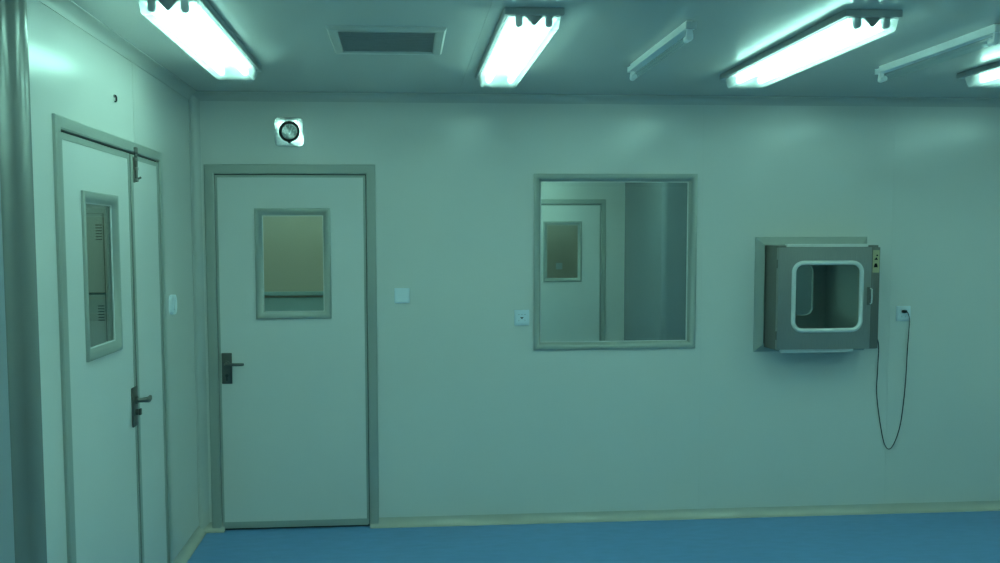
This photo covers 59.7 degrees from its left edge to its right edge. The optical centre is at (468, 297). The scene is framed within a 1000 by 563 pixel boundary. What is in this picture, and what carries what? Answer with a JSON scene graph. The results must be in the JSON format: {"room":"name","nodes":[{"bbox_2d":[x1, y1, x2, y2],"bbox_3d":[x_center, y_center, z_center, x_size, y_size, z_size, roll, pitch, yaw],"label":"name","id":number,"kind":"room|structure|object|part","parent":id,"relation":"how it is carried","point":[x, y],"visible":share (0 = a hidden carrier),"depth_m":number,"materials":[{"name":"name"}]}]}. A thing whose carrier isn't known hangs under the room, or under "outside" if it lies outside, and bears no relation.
{"room":"clean room","nodes":[
{"label":"clean room","id":0,"kind":"room"},
{"bbox_2d":[0,189,14,562],"bbox_3d":[-1.264,0.447,-0.343,0.085,2.497,6.202,0,4,-4],"label":"wall","id":1,"kind":"structure","parent":0,"point":[7,550],"depth_m":2.72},
{"bbox_2d":[27,0,198,562],"bbox_3d":[-1.540,0.128,4.499,0.052,2.497,3.380,0,4,-4],"label":"wall","id":2,"kind":"structure","parent":0,"point":[75,76],"depth_m":3.44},
{"bbox_2d":[0,0,46,562],"bbox_3d":[-1.464,0.241,2.778,0.156,2.497,0.070,0,4,-4],"label":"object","id":3,"kind":"structure","parent":2,"relation":"attached to","point":[16,162],"depth_m":2.76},
{"bbox_2d":[52,113,172,562],"bbox_3d":[-1.447,0.383,3.650,0.124,2.100,1.306,0,4,-4],"label":"door","id":4,"kind":"structure","parent":2,"relation":"in","point":[115,392],"depth_m":3.56,"materials":[{"name":"metal"}]},
{"bbox_3d":[-1.452,0.472,3.783,0.009,0.172,0.066,0,4,-4],"label":"handle","id":5,"kind":"part","parent":4,"relation":"part of","materials":[{"name":"metal"}]},
{"bbox_3d":[-1.445,-0.577,3.800,0.013,0.135,0.029,3,5,39],"label":"bolt rod","id":6,"kind":"part","parent":4,"relation":"part of","materials":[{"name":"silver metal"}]},
{"bbox_3d":[-1.423,0.443,3.816,0.054,0.036,0.098,0,4,-4],"label":"lever","id":7,"kind":"part","parent":4,"relation":"part of","materials":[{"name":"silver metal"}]},
{"bbox_2d":[38,0,196,99],"bbox_3d":[-1.451,-1.054,3.800,0.046,0.046,2.130,0,4,-4],"label":"trim","id":8,"kind":"structure","parent":2,"relation":"attached to","point":[67,9],"depth_m":3.53,"materials":[{"name":"white metal"}]},
{"bbox_2d":[169,294,176,313],"bbox_3d":[-1.499,0.033,4.417,0.024,0.100,0.084,0,4,-4],"label":"light switch","id":9,"kind":"object","parent":2,"relation":"attached to","point":[172,298],"visible":1,"depth_m":4.39,"materials":[{"name":"white plastic"}]},
{"bbox_2d":[173,525,206,562],"bbox_3d":[-1.499,1.342,4.677,0.040,0.051,0.690,0,4,-4],"label":"baseboard","id":10,"kind":"structure","parent":2,"relation":"attached to","point":[186,552],"depth_m":4.71,"materials":[{"name":"beige plastic"}]},
{"bbox_2d":[86,204,323,297],"bbox_3d":[-2.588,0.028,6.087,4.300,2.497,0.050,0,4,-4],"label":"wall","id":11,"kind":"structure","parent":0,"point":[292,245],"depth_m":6.14,"materials":[{"name":"beige paint"}]},
{"bbox_2d":[264,291,323,310],"bbox_3d":[-1.037,0.608,6.199,1.200,1.312,0.035,0,4,-4],"label":"trim","id":12,"kind":"structure","parent":11,"relation":"attached to","point":[286,303],"depth_m":6.14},
{"bbox_2d":[72,0,999,97],"bbox_3d":[0.561,-1.151,4.060,10.500,0.102,15.100,0,4,-4],"label":"ceiling","id":13,"kind":"structure","parent":0,"point":[592,48],"depth_m":3.75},
{"bbox_2d":[136,0,260,79],"bbox_3d":[-1.050,-1.022,3.514,0.216,0.076,1.260,0,4,-4],"label":"ceiling light","id":14,"kind":"object","parent":13,"relation":"attached to","point":[195,23],"visible":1,"depth_m":3.31,"materials":[{"name":"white plastic"}]},
{"bbox_3d":[-1.003,-0.976,2.900,0.064,0.034,0.004,0,4,-4],"label":"plate","id":15,"kind":"part","parent":14,"relation":"part of","materials":[{"name":"white plastic"}]},
{"bbox_3d":[-1.089,-1.051,4.034,0.064,0.034,0.004,0,4,-4],"label":"plate","id":16,"kind":"part","parent":14,"relation":"part of","materials":[{"name":"white plastic"}]},
{"bbox_2d":[326,26,446,54],"bbox_3d":[-0.337,-1.061,3.603,0.470,0.014,0.458,0,4,-4],"label":"ceiling vent","id":17,"kind":"object","parent":13,"relation":"in","point":[376,40],"visible":1,"depth_m":3.56,"materials":[{"name":"white metal"}]},
{"bbox_2d":[476,7,563,85],"bbox_3d":[0.188,-1.041,3.736,0.216,0.076,1.260,0,4,-4],"label":"ceiling light","id":18,"kind":"object","parent":13,"relation":"attached to","point":[521,34],"visible":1,"depth_m":3.48,"materials":[{"name":"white plastic"}]},
{"bbox_3d":[0.149,-1.070,4.255,0.064,0.034,0.004,0,4,-4],"label":"plate","id":19,"kind":"part","parent":18,"relation":"part of","materials":[{"name":"white plastic"}]},
{"bbox_3d":[0.235,-0.996,3.121,0.064,0.034,0.004,0,4,-4],"label":"plate","id":20,"kind":"part","parent":18,"relation":"part of","materials":[{"name":"white plastic"}]},
{"bbox_2d":[627,20,696,80],"bbox_3d":[0.807,-1.041,3.711,0.041,0.078,0.870,0,4,-4],"label":"ultraviolet lamp","id":21,"kind":"object","parent":13,"relation":"attached to","point":[685,30],"visible":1,"depth_m":3.59,"materials":[{"name":"white metal"}]},
{"bbox_2d":[720,9,902,87],"bbox_3d":[1.423,-1.049,3.780,0.216,0.076,1.260,0,4,-4],"label":"ceiling light","id":22,"kind":"object","parent":13,"relation":"attached to","point":[847,27],"visible":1,"depth_m":3.53,"materials":[{"name":"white plastic"}]},
{"bbox_3d":[1.469,-1.003,3.166,0.064,0.034,0.004,0,4,-4],"label":"plate","id":23,"kind":"part","parent":22,"relation":"part of","materials":[{"name":"white plastic"}]},
{"bbox_2d":[875,24,999,82],"bbox_3d":[2.019,-1.051,3.786,0.041,0.078,0.870,0,4,-4],"label":"ultraviolet lamp","id":24,"kind":"object","parent":13,"relation":"attached to","point":[993,30],"visible":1,"depth_m":3.69,"materials":[{"name":"white metal"}]},
{"bbox_2d":[957,61,999,83],"bbox_3d":[2.617,-1.053,3.774,0.216,0.076,1.260,0,4,-4],"label":"ceiling light","id":25,"kind":"object","parent":13,"relation":"attached to","point":[989,72],"visible":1,"depth_m":4.23,"materials":[{"name":"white plastic"}]},
{"bbox_2d":[547,225,577,277],"bbox_3d":[2.187,-0.354,11.597,5.950,2.497,0.050,0,4,-4],"label":"wall","id":26,"kind":"structure","parent":0,"point":[562,240],"depth_m":11.48,"materials":[{"name":"beige paint"}]},
{"bbox_2d":[556,263,561,268],"bbox_3d":[1.192,-0.421,11.485,0.086,0.086,0.014,0,4,-4],"label":"light switch","id":27,"kind":"object","parent":26,"relation":"attached to","point":[558,265],"visible":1,"depth_m":11.48,"materials":[{"name":"white plastic"}]},
{"bbox_2d":[541,182,624,340],"bbox_3d":[2.288,-0.266,10.253,5.950,2.497,0.050,0,4,-4],"label":"wall","id":28,"kind":"structure","parent":0,"point":[613,192],"depth_m":10.15,"materials":[{"name":"white paint"}]},
{"bbox_2d":[541,199,605,341],"bbox_3d":[1.127,-0.078,10.176,0.941,2.140,0.071,0,4,-4],"label":"door","id":29,"kind":"structure","parent":28,"relation":"in","point":[572,309],"depth_m":10.15,"materials":[{"name":"metal"}]},
{"bbox_2d":[187,511,999,562],"bbox_3d":[0.571,1.439,4.231,10.500,0.100,15.100,0,4,-4],"label":"floor","id":30,"kind":"structure","parent":0,"point":[940,537],"depth_m":4.80,"materials":[{"name":"blue plastic"}]},
{"bbox_2d":[86,209,108,346],"bbox_3d":[-2.490,0.365,5.693,0.400,1.875,0.432,0,4,-4],"label":"locker","id":31,"kind":"object","parent":30,"relation":"on","point":[95,218],"visible":0.18,"depth_m":5.47,"materials":[{"name":"silver metal"}]},
{"bbox_3d":[-2.477,-0.280,5.451,0.370,0.493,0.013,0,4,-4],"label":"door","id":32,"kind":"part","parent":31,"relation":"part of","materials":[{"name":"grey metal"}]},
{"bbox_3d":[-2.475,0.223,5.484,0.370,0.485,0.013,0,4,-4],"label":"door","id":33,"kind":"part","parent":31,"relation":"part of","materials":[{"name":"grey metal"}]},
{"bbox_2d":[200,101,999,521],"bbox_3d":[2.039,0.066,5.231,7.200,2.497,0.051,0,4,-4],"label":"wall","id":34,"kind":"structure","parent":0,"point":[474,419],"depth_m":5.15,"materials":[{"name":"white paint"}]},
{"bbox_2d":[188,96,209,528],"bbox_3d":[-1.522,0.111,4.916,0.050,2.477,0.050,0,4,-4],"label":"trim","id":35,"kind":"structure","parent":34,"relation":"attached to","point":[194,103],"depth_m":4.92,"materials":[{"name":"white metal"}]},
{"bbox_2d":[203,522,225,532],"bbox_3d":[-1.474,1.320,5.004,0.138,0.051,0.040,0,4,-4],"label":"baseboard","id":36,"kind":"structure","parent":34,"relation":"attached to","point":[208,528],"depth_m":5.01,"materials":[{"name":"beige plastic"}]},
{"bbox_2d":[274,117,304,146],"bbox_3d":[-1.010,-0.935,4.897,0.167,0.167,0.028,0,4,-4],"label":"pressure gauge","id":37,"kind":"object","parent":34,"relation":"attached to","point":[288,131],"visible":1,"depth_m":4.89,"materials":[{"name":"silver metal"}]},
{"bbox_2d":[204,164,378,529],"bbox_3d":[-1.006,0.293,4.987,0.957,2.100,0.125,0,4,-4],"label":"door","id":38,"kind":"structure","parent":34,"relation":"in","point":[293,395],"depth_m":4.99,"materials":[{"name":"metal"}]},
{"bbox_3d":[-1.380,0.402,4.963,0.058,0.177,0.009,0,4,-4],"label":"handle","id":39,"kind":"part","parent":38,"relation":"part of","materials":[{"name":"metal"}]},
{"bbox_3d":[-1.333,0.376,4.933,0.123,0.034,0.055,0,4,-4],"label":"lever","id":40,"kind":"part","parent":38,"relation":"part of","materials":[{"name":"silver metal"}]},
{"bbox_2d":[394,288,409,302],"bbox_3d":[-0.384,-0.014,5.010,0.088,0.088,0.016,0,4,-4],"label":"light switch","id":41,"kind":"object","parent":34,"relation":"attached to","point":[401,295],"visible":1,"depth_m":5.01,"materials":[{"name":"white plastic"}]},
{"bbox_2d":[514,310,528,325],"bbox_3d":[0.309,0.114,5.072,0.088,0.092,0.014,0,4,-4],"label":"wall socket","id":42,"kind":"object","parent":34,"relation":"attached to","point":[521,317],"visible":1,"depth_m":5.07,"materials":[{"name":"white plastic"}]},
{"bbox_2d":[192,91,999,106],"bbox_3d":[2.038,-1.153,5.103,7.200,0.046,0.046,0,4,-4],"label":"trim","id":43,"kind":"structure","parent":34,"relation":"attached to","point":[200,95],"depth_m":5.01,"materials":[{"name":"white metal"}]},
{"bbox_2d":[534,174,697,349],"bbox_3d":[0.857,-0.212,5.124,0.966,1.027,0.074,0,4,-4],"label":"window","id":44,"kind":"structure","parent":34,"relation":"in","point":[691,179],"depth_m":5.10,"materials":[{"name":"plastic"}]},
{"bbox_3d":[0.856,-0.213,5.146,0.966,1.027,0.031,0,4,-4],"label":"frame","id":45,"kind":"part","parent":44,"relation":"part of","materials":[{"name":"grey metal"}]},
{"bbox_2d":[370,501,999,528],"bbox_3d":[2.531,1.285,5.303,6.228,0.051,0.040,0,4,-4],"label":"baseboard","id":46,"kind":"structure","parent":34,"relation":"attached to","point":[967,506],"depth_m":5.21,"materials":[{"name":"beige plastic"}]},
{"bbox_2d":[753,237,879,352],"bbox_3d":[2.031,-0.030,5.299,0.686,0.681,0.642,0,4,-4],"label":"box","id":47,"kind":"object","parent":34,"relation":"attached to","point":[842,316],"visible":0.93,"depth_m":5.03,"materials":[{"name":"silver metal"}]},
{"bbox_3d":[2.024,-0.041,5.606,0.566,0.562,0.022,0,4,-4],"label":"door","id":48,"kind":"part","parent":47,"relation":"part of","materials":[{"name":"glass"}]},
{"bbox_3d":[2.044,0.002,5.013,0.554,0.586,0.023,0,4,-4],"label":"door","id":49,"kind":"part","parent":47,"relation":"part of","materials":[{"name":"silver metal"}]},
{"bbox_2d":[876,310,909,448],"bbox_3d":[2.509,0.498,5.243,0.290,0.852,0.046,-1,4,-9],"label":"power cord","id":50,"kind":"object","parent":47,"relation":"hanging from","point":[903,311],"visible":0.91,"depth_m":5.26,"materials":[{"name":"black plastic"}]},
{"bbox_2d":[896,306,910,320],"bbox_3d":[2.620,0.094,5.245,0.088,0.092,0.013,0,4,-4],"label":"wall socket","id":51,"kind":"object","parent":34,"relation":"attached to","point":[900,316],"visible":1,"depth_m":5.24,"materials":[{"name":"white plastic"}]},
{"bbox_2d":[624,182,811,340],"bbox_3d":[3.596,-0.226,9.575,3.443,2.497,1.500,0,4,-4],"label":"wall","id":52,"kind":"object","parent":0,"point":[655,212],"visible":0.22,"depth_m":8.84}
]}

